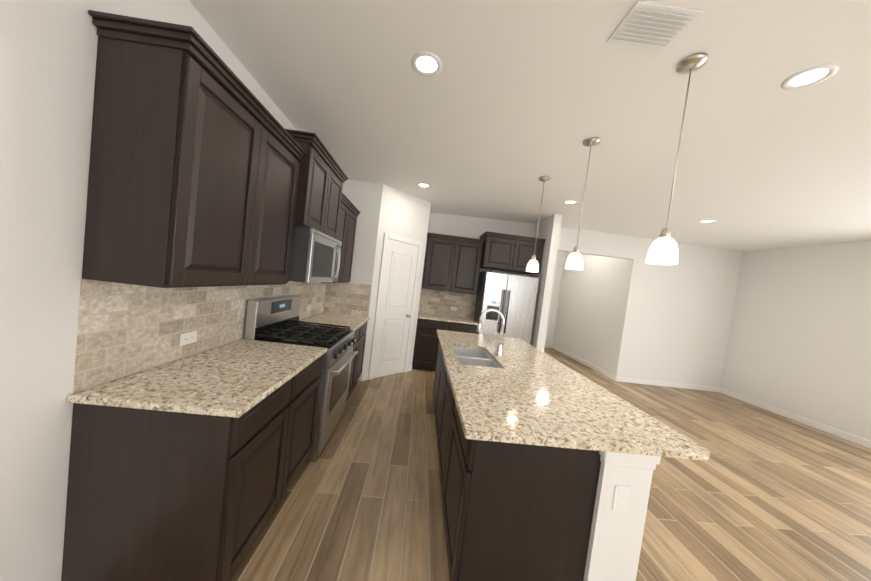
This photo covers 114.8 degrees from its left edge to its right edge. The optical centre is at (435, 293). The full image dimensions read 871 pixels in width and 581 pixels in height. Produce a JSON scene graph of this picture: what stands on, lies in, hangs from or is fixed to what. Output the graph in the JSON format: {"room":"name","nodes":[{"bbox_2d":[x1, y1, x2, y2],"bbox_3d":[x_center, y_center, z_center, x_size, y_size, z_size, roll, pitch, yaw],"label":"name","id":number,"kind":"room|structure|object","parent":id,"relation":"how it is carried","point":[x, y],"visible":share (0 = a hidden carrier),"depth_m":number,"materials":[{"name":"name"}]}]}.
{"room":"kitchen","nodes":[
{"label":"kitchen","id":0,"kind":"room"},
{"bbox_2d":[0,0,322,580],"bbox_3d":[-1.430,-0.125,1.053,0.150,2.840,8.400,7,2,-3],"label":"wall","id":1,"kind":"structure","parent":0,"point":[48,53],"depth_m":0.97,"materials":[{"name":"white paint"}]},
{"bbox_2d":[179,330,196,345],"bbox_3d":[-1.422,0.257,1.603,0.008,0.070,0.116,7,2,-3],"label":"electrical outlet","id":2,"kind":"object","parent":1,"relation":"attached to","point":[188,337],"visible":1,"depth_m":1.60,"materials":[{"name":"white plastic"}]},
{"bbox_2d":[82,10,306,287],"bbox_3d":[-1.147,-0.538,1.528,0.359,0.969,1.012,7,2,-3],"label":"upper cabinet","id":3,"kind":"object","parent":1,"relation":"attached to","point":[197,152],"visible":1,"depth_m":1.08,"materials":[{"name":"brown wood"}]},
{"bbox_2d":[73,279,328,392],"bbox_3d":[-1.453,0.088,2.455,0.003,0.472,2.760,7,2,-3],"label":"backsplash","id":4,"kind":"structure","parent":1,"relation":"attached to","point":[123,329],"depth_m":1.39,"materials":[{"name":"tile"}]},
{"bbox_2d":[285,129,347,238],"bbox_3d":[-1.127,-0.865,2.436,0.419,0.661,0.892,7,2,-3],"label":"upper cabinet","id":5,"kind":"object","parent":1,"relation":"attached to","point":[322,177],"visible":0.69,"depth_m":2.22,"materials":[{"name":"brown wood"}]},
{"bbox_2d":[289,226,341,282],"bbox_3d":[-1.149,-0.324,2.461,0.505,0.414,0.744,7,2,-3],"label":"microwave","id":6,"kind":"object","parent":5,"relation":"attached to","point":[315,255],"visible":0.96,"depth_m":2.15,"materials":[{"name":"silver metal"}]},
{"bbox_2d":[322,193,360,282],"bbox_3d":[-1.234,-0.624,3.332,0.359,0.969,0.948,7,2,-3],"label":"upper cabinet","id":7,"kind":"object","parent":1,"relation":"attached to","point":[349,213],"visible":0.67,"depth_m":3.42,"materials":[{"name":"brown wood"}]},
{"bbox_2d":[326,180,382,380],"bbox_3d":[-1.185,-0.214,3.897,0.620,2.840,0.120,7,2,-3],"label":"wall","id":8,"kind":"structure","parent":0,"point":[364,197],"depth_m":3.81,"materials":[{"name":"white paint"}]},
{"bbox_2d":[325,282,371,316],"bbox_3d":[-1.201,0.073,3.849,0.590,0.447,0.002,7,2,-3],"label":"backsplash","id":9,"kind":"structure","parent":8,"relation":"attached to","point":[347,298],"depth_m":3.85,"materials":[{"name":"tile"}]},
{"bbox_2d":[361,184,430,379],"bbox_3d":[-0.598,-0.158,4.252,0.120,2.840,0.962,9,3,42],"label":"wall","id":10,"kind":"structure","parent":0,"point":[404,214],"depth_m":4.05,"materials":[{"name":"white paint"}]},
{"bbox_2d":[361,365,411,380],"bbox_3d":[-0.713,1.209,4.264,0.014,0.100,0.962,9,3,42],"label":"baseboard","id":11,"kind":"structure","parent":10,"relation":"attached to","point":[364,377],"depth_m":3.96,"materials":[{"name":"white wood"}]},
{"bbox_2d":[368,233,421,379],"bbox_3d":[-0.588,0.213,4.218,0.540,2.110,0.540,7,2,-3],"label":"pantry door","id":12,"kind":"structure","parent":10,"relation":"in","point":[395,303],"depth_m":4.18,"materials":[{"name":"white wood"}]},
{"bbox_2d":[418,295,420,311],"bbox_3d":[-0.280,0.136,4.885,0.002,0.458,0.610,7,2,-3],"label":"trim","id":13,"kind":"structure","parent":10,"relation":"attached to","point":[419,310],"depth_m":5.20,"materials":[{"name":"tile"}]},
{"bbox_2d":[189,0,870,250],"bbox_3d":[2.509,-1.089,1.193,7.750,0.207,8.390,7,2,-3],"label":"ceiling","id":14,"kind":"structure","parent":0,"point":[504,109],"depth_m":1.89,"materials":[{"name":"white paint"}]},
{"bbox_2d":[417,183,429,187],"bbox_3d":[-0.157,-1.440,3.709,0.184,0.011,0.184,7,2,-3],"label":"recessed light","id":15,"kind":"object","parent":14,"relation":"in","point":[424,185],"visible":1,"depth_m":3.71,"materials":[{"name":"white"}]},
{"bbox_2d":[411,51,441,76],"bbox_3d":[-0.052,-1.341,1.634,0.184,0.012,0.184,7,2,-3],"label":"recessed light","id":16,"kind":"object","parent":14,"relation":"in","point":[426,64],"visible":1,"depth_m":1.63,"materials":[{"name":"white"}]},
{"bbox_2d":[526,176,550,271],"bbox_3d":[1.151,-0.765,3.116,0.135,1.048,0.135,7,2,-3],"label":"pendant light","id":17,"kind":"object","parent":14,"relation":"hanging from","point":[532,265],"visible":0.98,"depth_m":3.09,"materials":[{"name":"white glass"}]},
{"bbox_2d":[563,200,577,203],"bbox_3d":[1.851,-1.252,3.825,0.184,0.011,0.184,7,2,-3],"label":"recessed light","id":18,"kind":"object","parent":14,"relation":"in","point":[570,202],"visible":1,"depth_m":3.81,"materials":[{"name":"white"}]},
{"bbox_2d":[565,137,599,269],"bbox_3d":[1.211,-0.724,2.291,0.135,1.049,0.135,7,2,-3],"label":"pendant light","id":19,"kind":"object","parent":14,"relation":"hanging from","point":[574,261],"visible":1,"depth_m":2.27,"materials":[{"name":"white glass"}]},
{"bbox_2d":[607,1,703,49],"bbox_3d":[0.997,-1.220,1.281,0.300,0.024,0.200,7,2,-3],"label":"ceiling vent","id":20,"kind":"object","parent":14,"relation":"in","point":[652,25],"visible":1,"depth_m":1.26,"materials":[{"name":"white metal"}]},
{"bbox_2d":[646,53,708,264],"bbox_3d":[1.271,-0.683,1.468,0.135,1.050,0.135,7,2,-3],"label":"pendant light","id":21,"kind":"object","parent":14,"relation":"hanging from","point":[663,249],"visible":0.98,"depth_m":1.45,"materials":[{"name":"white glass"}]},
{"bbox_2d":[698,219,715,222],"bbox_3d":[3.840,-1.021,3.932,0.184,0.008,0.184,7,2,-3],"label":"recessed light","id":22,"kind":"object","parent":14,"relation":"in","point":[707,221],"visible":0.98,"depth_m":3.92,"materials":[{"name":"white"}]},
{"bbox_2d":[781,63,838,89],"bbox_3d":[1.970,-1.140,1.471,0.184,0.012,0.184,7,2,-3],"label":"recessed light","id":23,"kind":"object","parent":14,"relation":"in","point":[810,76],"visible":1,"depth_m":1.46,"materials":[{"name":"white"}]},
{"bbox_2d":[529,214,562,351],"bbox_3d":[1.803,0.104,4.924,0.130,2.840,0.750,7,2,-3],"label":"wall column","id":24,"kind":"structure","parent":0,"point":[549,229],"depth_m":4.57,"materials":[{"name":"white paint"}]},
{"bbox_2d":[228,347,870,580],"bbox_3d":[2.123,1.720,2.641,7.900,0.100,11.250,7,2,-3],"label":"floor","id":25,"kind":"structure","parent":0,"point":[761,494],"depth_m":2.13,"materials":[{"name":"brown wood"}]},
{"bbox_2d":[61,355,322,580],"bbox_3d":[-1.186,0.869,1.627,0.622,0.880,1.008,7,2,-3],"label":"base cabinet","id":26,"kind":"object","parent":25,"relation":"on","point":[154,495],"visible":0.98,"depth_m":1.13,"materials":[{"name":"brown wood"}]},
{"bbox_2d":[67,339,326,417],"bbox_3d":[-1.121,0.417,1.599,0.642,0.030,1.032,7,2,-3],"label":"countertop","id":27,"kind":"structure","parent":26,"relation":"on","point":[237,378],"depth_m":1.32,"materials":[{"name":"stone"}]},
{"bbox_2d":[244,295,357,461],"bbox_3d":[-1.145,0.673,2.508,0.718,1.205,0.750,7,2,-3],"label":"range","id":28,"kind":"object","parent":25,"relation":"on","point":[275,319],"visible":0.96,"depth_m":2.31,"materials":[{"name":"silver metal"}]},
{"bbox_2d":[348,321,367,393],"bbox_3d":[-1.271,0.785,3.383,0.622,0.880,0.983,7,2,-3],"label":"base cabinet","id":29,"kind":"object","parent":25,"relation":"on","point":[358,358],"visible":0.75,"depth_m":3.46,"materials":[{"name":"brown wood"}]},
{"bbox_2d":[299,312,369,330],"bbox_3d":[-1.207,0.334,3.364,0.642,0.030,0.986,7,2,-3],"label":"countertop","id":30,"kind":"structure","parent":29,"relation":"on","point":[354,322],"depth_m":3.37,"materials":[{"name":"stone"}]},
{"bbox_2d":[412,318,477,370],"bbox_3d":[0.148,0.892,4.943,1.028,0.880,0.622,7,2,-3],"label":"base cabinet","id":31,"kind":"object","parent":25,"relation":"on","point":[426,348],"visible":0.4,"depth_m":4.62,"materials":[{"name":"brown wood"}]},
{"bbox_2d":[418,312,477,324],"bbox_3d":[0.204,0.439,4.914,1.030,0.030,0.642,7,2,-3],"label":"countertop","id":32,"kind":"structure","parent":31,"relation":"on","point":[447,318],"depth_m":4.76,"materials":[{"name":"stone"}]},
{"bbox_2d":[473,270,538,343],"bbox_3d":[1.181,0.540,4.932,0.910,1.795,0.655,7,2,-3],"label":"refrigerator","id":33,"kind":"object","parent":25,"relation":"on","point":[512,298],"visible":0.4,"depth_m":4.66,"materials":[{"name":"silver metal"}]},
{"bbox_2d":[433,344,660,580],"bbox_3d":[0.470,1.039,2.380,0.843,0.876,2.334,7,2,-3],"label":"kitchen island","id":34,"kind":"object","parent":25,"relation":"on","point":[518,512],"visible":0.79,"depth_m":1.25,"materials":[{"name":"brown wood"}]},
{"bbox_2d":[436,329,709,460],"bbox_3d":[0.615,0.595,2.384,1.103,0.031,2.410,7,2,-3],"label":"island countertop","id":35,"kind":"structure","parent":34,"relation":"on","point":[526,393],"depth_m":1.50,"materials":[{"name":"stone"}]},
{"bbox_2d":[453,347,499,367],"bbox_3d":[0.334,0.654,2.489,0.411,0.160,0.756,7,2,-3],"label":"sink","id":36,"kind":"object","parent":35,"relation":"in","point":[470,356],"visible":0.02,"depth_m":2.50,"materials":[{"name":"silver metal"}]},
{"bbox_2d":[477,309,503,356],"bbox_3d":[0.503,0.346,2.540,0.267,0.422,0.096,7,2,-3],"label":"faucet","id":37,"kind":"object","parent":35,"relation":"on","point":[499,351],"visible":1,"depth_m":2.51,"materials":[{"name":"silver metal"}]},
{"bbox_2d":[545,251,564,344],"bbox_3d":[2.688,-0.001,8.084,2.040,3.000,0.120,7,2,-3],"label":"wall","id":38,"kind":"structure","parent":0,"point":[555,297],"depth_m":8.07,"materials":[{"name":"white paint"}]},
{"bbox_2d":[413,212,742,386],"bbox_3d":[2.808,0.124,5.410,6.420,3.000,0.120,7,2,-3],"label":"wall","id":39,"kind":"structure","parent":0,"point":[675,322],"depth_m":5.45,"materials":[{"name":"white paint"}]},
{"bbox_2d":[421,288,475,317],"bbox_3d":[0.219,0.182,5.225,1.040,0.458,0.003,7,2,-3],"label":"backsplash","id":40,"kind":"structure","parent":39,"relation":"attached to","point":[432,301],"depth_m":5.22,"materials":[{"name":"tile"}]},
{"bbox_2d":[423,233,483,294],"bbox_3d":[0.290,-0.520,5.014,0.996,0.969,0.359,7,2,-3],"label":"upper cabinet","id":41,"kind":"object","parent":39,"relation":"attached to","point":[453,263],"visible":0.96,"depth_m":4.87,"materials":[{"name":"brown wood"}]},
{"bbox_2d":[479,231,545,273],"bbox_3d":[1.304,-0.701,4.957,1.028,0.584,0.554,7,2,-3],"label":"upper cabinet","id":42,"kind":"object","parent":39,"relation":"attached to","point":[507,252],"visible":0.96,"depth_m":4.72,"materials":[{"name":"brown wood"}]},
{"bbox_2d":[617,376,719,391],"bbox_3d":[4.606,1.799,5.511,2.130,0.100,0.018,7,2,-3],"label":"baseboard","id":43,"kind":"structure","parent":39,"relation":"attached to","point":[619,379],"depth_m":5.50,"materials":[{"name":"white wood"}]},
{"bbox_2d":[552,251,628,373],"bbox_3d":[3.705,0.175,6.799,0.120,3.000,2.560,7,2,-3],"label":"wall","id":44,"kind":"structure","parent":0,"point":[589,308],"depth_m":6.46,"materials":[{"name":"white paint"}]},
{"bbox_2d":[551,345,616,380],"bbox_3d":[3.468,1.608,6.788,0.022,0.100,2.694,7,2,-3],"label":"baseboard","id":45,"kind":"structure","parent":44,"relation":"attached to","point":[601,371],"depth_m":6.37,"materials":[{"name":"white wood"}]},
{"bbox_2d":[721,240,870,440],"bbox_3d":[6.125,0.772,1.397,0.120,2.840,8.270,7,2,-3],"label":"wall","id":46,"kind":"structure","parent":0,"point":[799,341],"depth_m":4.43,"materials":[{"name":"white paint"}]},
{"bbox_2d":[720,387,870,448],"bbox_3d":[5.891,2.121,1.510,0.014,0.100,8.150,7,2,-3],"label":"baseboard","id":47,"kind":"structure","parent":46,"relation":"attached to","point":[832,431],"depth_m":4.35,"materials":[{"name":"white"}]}
]}

